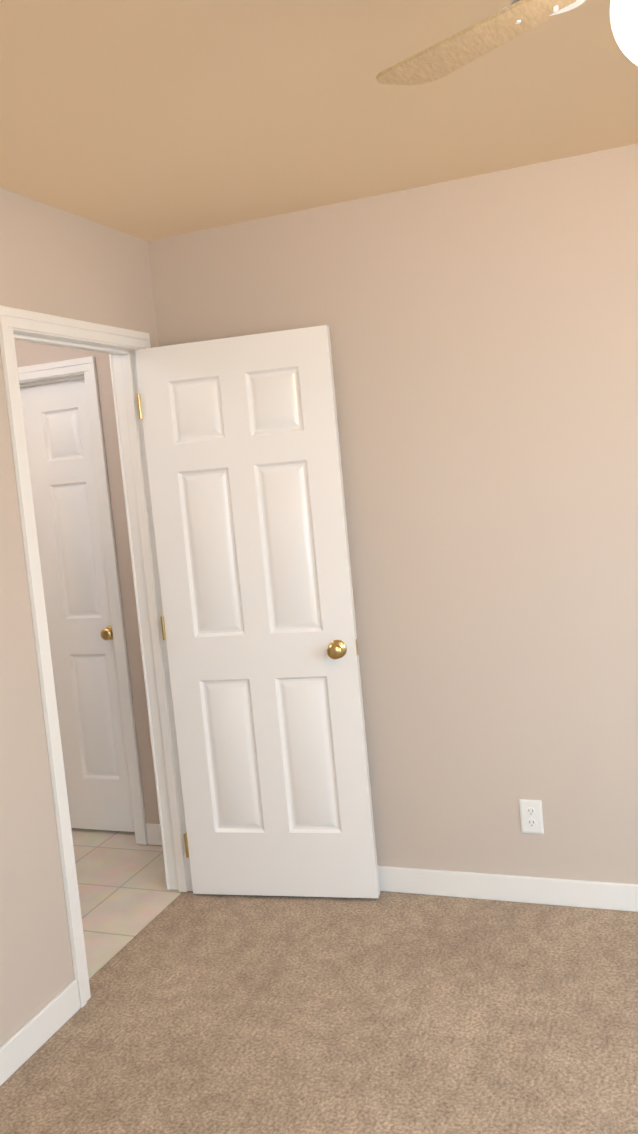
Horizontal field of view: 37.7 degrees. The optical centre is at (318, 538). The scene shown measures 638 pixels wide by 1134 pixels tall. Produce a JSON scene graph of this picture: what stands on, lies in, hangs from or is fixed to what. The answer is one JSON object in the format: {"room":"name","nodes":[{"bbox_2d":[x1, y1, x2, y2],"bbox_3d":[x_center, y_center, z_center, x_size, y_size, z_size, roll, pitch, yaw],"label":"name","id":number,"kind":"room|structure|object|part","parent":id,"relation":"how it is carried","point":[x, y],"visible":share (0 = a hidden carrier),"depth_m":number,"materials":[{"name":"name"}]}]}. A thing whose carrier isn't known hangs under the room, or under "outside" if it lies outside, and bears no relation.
{"room":"empty bedroom","nodes":[
{"label":"empty bedroom","id":0,"kind":"room"},
{"bbox_2d":[0,188,158,1046],"bbox_3d":[-1.198,0.297,1.948,0.120,2.440,4.000,-4,5,21],"label":"wall","id":1,"kind":"structure","parent":0,"point":[36,970],"depth_m":2.71,"materials":[{"name":"paint"}]},
{"bbox_2d":[0,980,79,1085],"bbox_3d":[-1.210,1.513,1.540,0.013,0.092,2.734,-4,5,21],"label":"baseboard","id":2,"kind":"structure","parent":1,"relation":"attached to","point":[29,1039],"depth_m":2.63,"materials":[{"name":"white paint"}]},
{"bbox_2d":[0,305,192,1007],"bbox_3d":[-0.736,0.336,3.135,0.152,2.092,0.814,-4,5,21],"label":"door frame","id":3,"kind":"structure","parent":1,"relation":"attached to","point":[119,346],"depth_m":3.38,"materials":[{"name":"white paint"}]},
{"bbox_2d":[135,325,379,897],"bbox_3d":[-0.213,0.297,3.359,0.709,2.014,0.181,-4,5,21],"label":"bedroom door","id":4,"kind":"structure","parent":3,"relation":"attached to","point":[243,455],"depth_m":3.32,"materials":[{"name":"white paint"}]},
{"bbox_2d":[14,340,159,823],"bbox_3d":[-0.986,0.110,4.063,1.228,2.440,0.120,-4,5,21],"label":"wall","id":5,"kind":"structure","parent":0,"point":[118,507],"depth_m":3.95,"materials":[{"name":"paint"}]},
{"bbox_2d":[20,378,134,831],"bbox_3d":[-1.180,0.320,4.202,0.715,2.014,0.151,-4,5,21],"label":"hall door","id":6,"kind":"structure","parent":5,"relation":"in","point":[65,501],"depth_m":4.14,"materials":[{"name":"white paint"}]},
{"bbox_2d":[18,356,147,844],"bbox_3d":[-1.195,0.297,4.156,0.814,2.092,0.138,-4,5,21],"label":"door frame","id":7,"kind":"structure","parent":5,"relation":"attached to","point":[64,370],"depth_m":3.96,"materials":[{"name":"white paint"}]},
{"bbox_2d":[146,823,161,845],"bbox_3d":[-0.591,1.263,3.973,0.321,0.092,0.013,-4,5,21],"label":"baseboard","id":8,"kind":"structure","parent":5,"relation":"attached to","point":[153,834],"depth_m":4.01,"materials":[{"name":"white paint"}]},
{"bbox_2d":[71,828,181,978],"bbox_3d":[-1.536,1.530,2.955,1.498,0.096,2.870,-4,5,21],"label":"floor","id":9,"kind":"structure","parent":0,"point":[126,896],"depth_m":3.62,"materials":[{"name":"beige tile"}]},
{"bbox_2d":[0,891,637,1133],"bbox_3d":[0.783,1.452,1.206,4.092,0.100,3.775,-4,5,21],"label":"floor carpet","id":10,"kind":"object","parent":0,"point":[386,1012],"visible":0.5,"depth_m":2.60,"materials":[{"name":"beige carpet"}]},
{"bbox_2d":[0,0,637,240],"bbox_3d":[-0.086,-1.045,1.437,5.590,0.100,4.120,-4,5,21],"label":"ceiling","id":11,"kind":"structure","parent":0,"point":[148,120],"depth_m":2.30,"materials":[{"name":"paint"}]},
{"bbox_2d":[376,0,637,84],"bbox_3d":[0.516,-0.752,1.277,1.024,0.567,1.035,-4,5,21],"label":"ceiling fan","id":12,"kind":"object","parent":11,"relation":"hanging from","point":[511,20],"visible":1,"depth_m":1.50,"materials":[{"name":"beige wood"}]},
{"bbox_3d":[0.490,-0.740,1.273,0.180,0.193,0.180,-4,5,21],"label":"globe","id":13,"kind":"part","parent":12,"relation":"part of"},
{"bbox_2d":[148,143,637,883],"bbox_3d":[1.398,-0.022,2.945,4.032,2.440,0.245,-4,5,21],"label":"wall","id":14,"kind":"structure","parent":0,"point":[484,343],"depth_m":3.13,"materials":[{"name":"paint"}]},
{"bbox_2d":[378,866,637,911],"bbox_3d":[1.411,1.160,2.936,3.899,0.092,0.013,-4,5,21],"label":"baseboard","id":15,"kind":"structure","parent":14,"relation":"attached to","point":[573,893],"depth_m":3.22,"materials":[{"name":"white paint"}]},
{"bbox_2d":[519,799,543,833],"bbox_3d":[0.722,0.944,3.174,0.074,0.116,0.011,-4,5,21],"label":"electrical outlet","id":16,"kind":"object","parent":14,"relation":"attached to","point":[531,815],"visible":1,"depth_m":3.17,"materials":[{"name":"white plastic"}]}
]}

